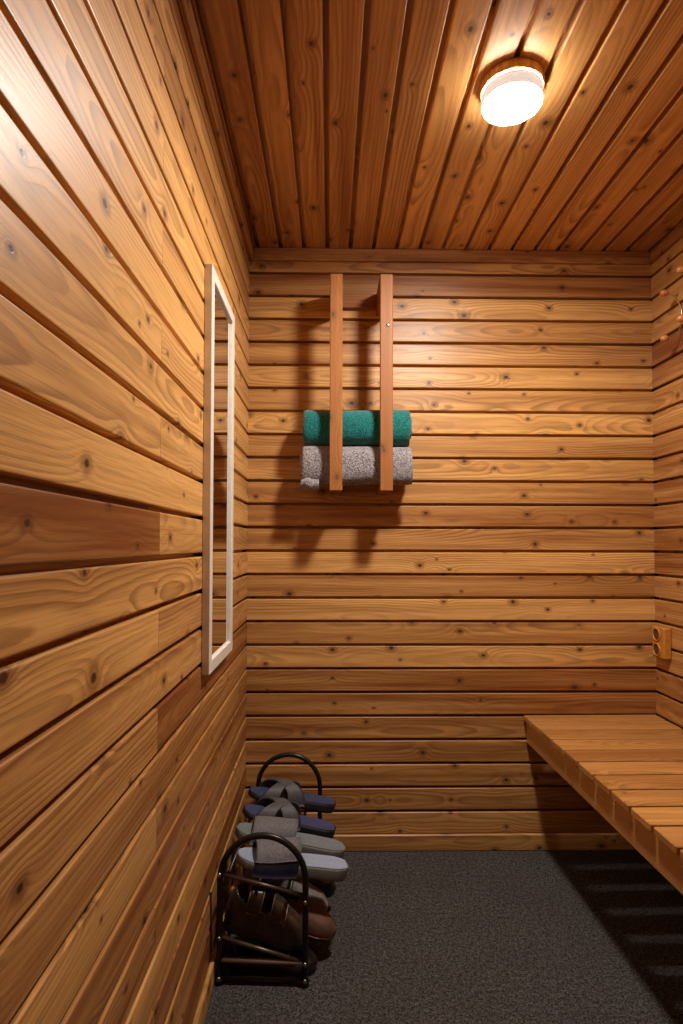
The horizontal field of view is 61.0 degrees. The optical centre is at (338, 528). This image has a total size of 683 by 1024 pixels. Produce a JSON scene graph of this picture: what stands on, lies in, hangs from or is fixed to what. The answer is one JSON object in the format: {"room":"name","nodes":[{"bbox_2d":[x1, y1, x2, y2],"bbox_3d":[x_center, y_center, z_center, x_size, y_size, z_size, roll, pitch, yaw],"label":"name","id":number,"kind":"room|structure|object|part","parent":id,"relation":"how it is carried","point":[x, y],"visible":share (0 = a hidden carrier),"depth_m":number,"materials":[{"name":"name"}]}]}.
{"room":"changing room","nodes":[
{"label":"changing room","id":0,"kind":"room"},
{"bbox_2d":[0,0,249,1023],"bbox_3d":[-0.313,-0.004,0.667,0.020,2.268,2.844,0,-2,-1],"label":"wall","id":1,"kind":"structure","parent":0,"point":[91,114],"depth_m":0.78,"materials":[{"name":"brown wood"}]},
{"bbox_2d":[176,0,253,260],"bbox_3d":[-0.292,-1.030,0.689,0.016,0.045,2.834,0,-2,-1],"label":"trim","id":2,"kind":"structure","parent":1,"relation":"attached to","point":[185,7],"depth_m":1.38,"materials":[{"name":"brown wood"}]},
{"bbox_2d":[201,264,234,674],"bbox_3d":[-0.306,-0.137,1.497,0.018,0.953,0.319,0,-2,-1],"label":"wall mirror","id":3,"kind":"object","parent":1,"relation":"attached to","point":[219,319],"visible":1,"depth_m":1.45,"materials":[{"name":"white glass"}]},
{"bbox_3d":[-0.307,0.325,1.485,0.018,0.029,0.317,0,-2,-1],"label":"frame rail","id":4,"kind":"part","parent":3,"relation":"part of","materials":[{"name":"white wood"}]},
{"bbox_3d":[-0.308,-0.137,1.497,0.008,0.901,0.267,0,-2,-1],"label":"glass","id":5,"kind":"part","parent":3,"relation":"part of","materials":[{"name":"brown mirror"}]},
{"bbox_3d":[-0.305,-0.599,1.509,0.018,0.029,0.317,0,-2,-1],"label":"frame rail","id":6,"kind":"part","parent":3,"relation":"part of","materials":[{"name":"white wood"}]},
{"bbox_2d":[192,843,248,1023],"bbox_3d":[-0.299,1.073,0.634,0.012,0.057,2.834,0,-2,-1],"label":"baseboard","id":7,"kind":"structure","parent":1,"relation":"attached to","point":[202,1006],"depth_m":1.38,"materials":[{"name":"brown wood"}]},
{"bbox_2d":[190,0,682,251],"bbox_3d":[0.437,-1.061,0.707,1.596,0.020,2.844,0,-2,-1],"label":"ceiling","id":8,"kind":"structure","parent":0,"point":[362,124],"depth_m":1.47,"materials":[{"name":"brown wood"}]},
{"bbox_2d":[480,57,544,125],"bbox_3d":[0.401,-1.005,1.343,0.143,0.058,0.143,0,-2,-1],"label":"ceiling lamp","id":9,"kind":"object","parent":8,"relation":"attached to","point":[511,91],"visible":1,"depth_m":1.31,"materials":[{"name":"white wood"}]},
{"bbox_2d":[482,82,542,125],"bbox_3d":[0.401,-0.979,1.342,0.134,0.005,0.134,0,-2,-1],"label":"diffuser","id":10,"kind":"object","parent":9,"relation":"attached to","point":[503,103],"depth_m":1.33,"materials":[{"name":"white glass"}]},
{"bbox_2d":[204,850,682,1023],"bbox_3d":[0.429,1.118,0.645,1.510,0.030,2.874,0,-2,-1],"label":"floor","id":11,"kind":"structure","parent":0,"point":[507,936],"depth_m":1.57,"materials":[{"name":"grey carpet"}]},
{"bbox_2d":[215,752,321,988],"bbox_3d":[-0.179,0.945,1.708,0.231,0.370,0.576,0,-2,2],"label":"shoe rack","id":12,"kind":"object","parent":11,"relation":"on","point":[288,959],"visible":0.71,"depth_m":1.43,"materials":[{"name":"black metal"}]},
{"bbox_3d":[-0.266,0.868,1.713,0.009,0.009,0.552,0,-2,2],"label":"shelf rod","id":13,"kind":"part","parent":12,"relation":"part of","materials":[{"name":"black metal"}]},
{"bbox_2d":[223,885,301,951],"bbox_3d":[-0.186,0.983,1.470,0.216,0.144,0.080,0,-2,-6],"label":"shoe","id":14,"kind":"object","parent":12,"relation":"on","point":[276,924],"visible":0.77,"depth_m":1.45,"materials":[{"name":"brown leather"}]},
{"bbox_3d":[-0.188,0.935,1.432,0.227,0.366,0.016,0,-2,2],"label":"frame","id":15,"kind":"part","parent":12,"relation":"part of","materials":[{"name":"black metal"}]},
{"bbox_2d":[242,869,327,911],"bbox_3d":[-0.151,1.008,1.637,0.250,0.128,0.079,0,-2,9],"label":"shoe","id":16,"kind":"object","parent":12,"relation":"on","point":[316,895],"visible":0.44,"depth_m":1.61,"materials":[{"name":"brown leather"}]},
{"bbox_2d":[242,797,335,838],"bbox_3d":[-0.149,0.878,1.757,0.283,0.113,0.108,0,-2,-7],"label":"sandal","id":17,"kind":"object","parent":12,"relation":"on","point":[265,806],"visible":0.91,"depth_m":1.74,"materials":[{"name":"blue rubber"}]},
{"bbox_3d":[-0.170,0.950,1.984,0.227,0.366,0.016,0,-2,2],"label":"frame","id":18,"kind":"part","parent":12,"relation":"part of","materials":[{"name":"black metal"}]},
{"bbox_2d":[234,816,344,858],"bbox_3d":[-0.137,0.877,1.643,0.313,0.118,0.110,0,-2,-6],"label":"sandal","id":19,"kind":"object","parent":12,"relation":"on","point":[284,827],"visible":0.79,"depth_m":1.62,"materials":[{"name":"grey plastic"}]},
{"bbox_2d":[248,778,335,812],"bbox_3d":[-0.150,0.872,1.887,0.289,0.108,0.108,0,-2,-10],"label":"sandal","id":20,"kind":"object","parent":12,"relation":"on","point":[270,787],"visible":0.91,"depth_m":1.87,"materials":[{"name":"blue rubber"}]},
{"bbox_2d":[235,837,348,881],"bbox_3d":[-0.121,0.877,1.529,0.302,0.114,0.110,0,-2,-10],"label":"sandal","id":21,"kind":"object","parent":12,"relation":"on","point":[267,859],"visible":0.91,"depth_m":1.50,"materials":[{"name":"grey plastic"}]},
{"bbox_3d":[-0.157,0.838,1.515,0.120,0.038,0.085,0,-2,-10],"label":"strap panel","id":22,"kind":"part","parent":21,"relation":"part of","materials":[{"name":"grey fabric"}]},
{"bbox_2d":[248,878,336,941],"bbox_3d":[-0.129,1.012,1.553,0.250,0.128,0.080,0,-2,15],"label":"shoe","id":23,"kind":"object","parent":12,"relation":"on","point":[322,927],"visible":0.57,"depth_m":1.52,"materials":[{"name":"brown leather"}]},
{"bbox_3d":[-0.113,0.913,1.706,0.009,0.009,0.552,0,-2,2],"label":"shelf rod","id":24,"kind":"part","parent":12,"relation":"part of","materials":[{"name":"black metal"}]},
{"bbox_2d":[309,879,335,897],"bbox_3d":[-0.136,1.013,1.728,0.262,0.131,0.081,0,-2,7],"label":"shoe","id":25,"kind":"object","parent":12,"relation":"on","point":[328,888],"visible":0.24,"depth_m":1.69,"materials":[{"name":"black leather"}]},
{"bbox_2d":[229,944,317,975],"bbox_3d":[-0.166,1.096,1.484,0.225,0.054,0.087,0,-2,-1],"label":"shoe","id":26,"kind":"object","parent":11,"relation":"on","point":[237,950],"visible":0.55,"depth_m":1.46,"materials":[{"name":"black leather"}]},
{"bbox_2d":[245,243,657,833],"bbox_3d":[0.409,0.035,2.100,1.490,2.268,0.020,0,-2,-1],"label":"wall","id":27,"kind":"structure","parent":0,"point":[401,642],"depth_m":2.09,"materials":[{"name":"brown wood"}]},
{"bbox_2d":[329,274,392,494],"bbox_3d":[0.073,-0.486,2.004,0.209,0.728,0.189,0,-2,-1],"label":"towel holder","id":28,"kind":"object","parent":27,"relation":"attached to","point":[382,302],"visible":1,"depth_m":1.91,"materials":[{"name":"brown wood"}]},
{"bbox_3d":[-0.011,-0.135,2.006,0.040,0.021,0.164,0,-2,-1],"label":"arm","id":29,"kind":"part","parent":28,"relation":"part of","materials":[{"name":"brown wood"}]},
{"bbox_2d":[299,446,412,490],"bbox_3d":[0.060,-0.205,2.006,0.392,0.160,0.136,0,-2,-1],"label":"towel","id":30,"kind":"object","parent":28,"relation":"on","point":[360,464],"visible":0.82,"depth_m":1.95,"materials":[{"name":"grey fabric"}]},
{"bbox_2d":[303,410,411,446],"bbox_3d":[0.065,-0.346,2.023,0.376,0.125,0.131,0,-2,-1],"label":"towel","id":31,"kind":"object","parent":30,"relation":"on","point":[359,428],"visible":0.75,"depth_m":1.96,"materials":[{"name":"teal fabric"}]},
{"bbox_3d":[0.158,-0.812,2.026,0.040,0.074,0.164,0,-2,-1],"label":"arm","id":32,"kind":"part","parent":28,"relation":"part of","materials":[{"name":"brown wood"}]},
{"bbox_3d":[0.156,-0.134,2.008,0.040,0.021,0.164,0,-2,-1],"label":"arm","id":33,"kind":"part","parent":28,"relation":"part of","materials":[{"name":"brown wood"}]},
{"bbox_2d":[249,833,635,851],"bbox_3d":[0.406,1.112,2.056,1.446,0.057,0.012,0,-2,-1],"label":"baseboard","id":34,"kind":"structure","parent":27,"relation":"attached to","point":[481,841],"depth_m":2.05,"materials":[{"name":"brown wood"}]},
{"bbox_2d":[254,247,649,264],"bbox_3d":[0.414,-0.991,2.110,1.444,0.045,0.014,0,-2,-1],"label":"trim","id":35,"kind":"structure","parent":27,"relation":"attached to","point":[260,254],"depth_m":2.10,"materials":[{"name":"brown wood"}]},
{"bbox_2d":[651,237,682,729],"bbox_3d":[1.177,0.000,0.691,0.020,2.268,2.844,0,-2,-1],"label":"wall","id":36,"kind":"structure","parent":0,"point":[667,357],"depth_m":2.02,"materials":[{"name":"brown wood"}]},
{"bbox_2d":[524,715,682,894],"bbox_3d":[0.922,0.879,1.109,0.478,0.475,1.930,0,-2,-1],"label":"slatted bench","id":37,"kind":"object","parent":36,"relation":"attached to","point":[628,768],"visible":1,"depth_m":1.61,"materials":[{"name":"brown wood"}]},
{"bbox_2d":[652,625,671,659],"bbox_3d":[1.127,0.397,2.027,0.032,0.108,0.074,0,-2,-1],"label":"wall socket","id":38,"kind":"object","parent":36,"relation":"attached to","point":[661,647],"visible":1,"depth_m":2.00,"materials":[{"name":"brown wood"}]},
{"bbox_2d":[649,223,682,264],"bbox_3d":[1.164,-1.026,0.713,0.010,0.045,2.834,0,-2,-1],"label":"trim","id":39,"kind":"structure","parent":36,"relation":"attached to","point":[676,235],"depth_m":2.01,"materials":[{"name":"brown wood"}]},
{"bbox_2d":[659,290,682,341],"bbox_3d":[1.110,-0.710,1.935,0.076,0.175,0.023,0,-2,-1],"label":"coat hook","id":40,"kind":"object","parent":36,"relation":"attached to","point":[663,293],"visible":0.9,"depth_m":1.93,"materials":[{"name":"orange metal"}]},
{"bbox_3d":[1.086,-0.786,1.936,0.029,0.022,0.023,0,-2,-1],"label":"knob","id":41,"kind":"part","parent":40,"relation":"part of","materials":[{"name":"brown wood"}]},
{"bbox_3d":[1.086,-0.633,1.932,0.029,0.022,0.023,0,-2,-1],"label":"knob","id":42,"kind":"part","parent":40,"relation":"part of","materials":[{"name":"brown wood"}]},
{"bbox_2d":[676,266,682,321],"bbox_3d":[1.100,-0.728,1.803,0.100,0.175,0.023,0,-2,-1],"label":"coat hook","id":43,"kind":"object","parent":36,"relation":"attached to","point":[679,270],"visible":1,"depth_m":1.80,"materials":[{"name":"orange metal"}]},
{"bbox_3d":[1.065,-0.805,1.804,0.029,0.022,0.023,0,-2,-1],"label":"knob","id":44,"kind":"part","parent":43,"relation":"part of","materials":[{"name":"brown wood"}]},
{"bbox_3d":[1.064,-0.652,1.800,0.029,0.022,0.023,0,-2,-1],"label":"knob","id":45,"kind":"part","parent":43,"relation":"part of","materials":[{"name":"brown wood"}]}
]}

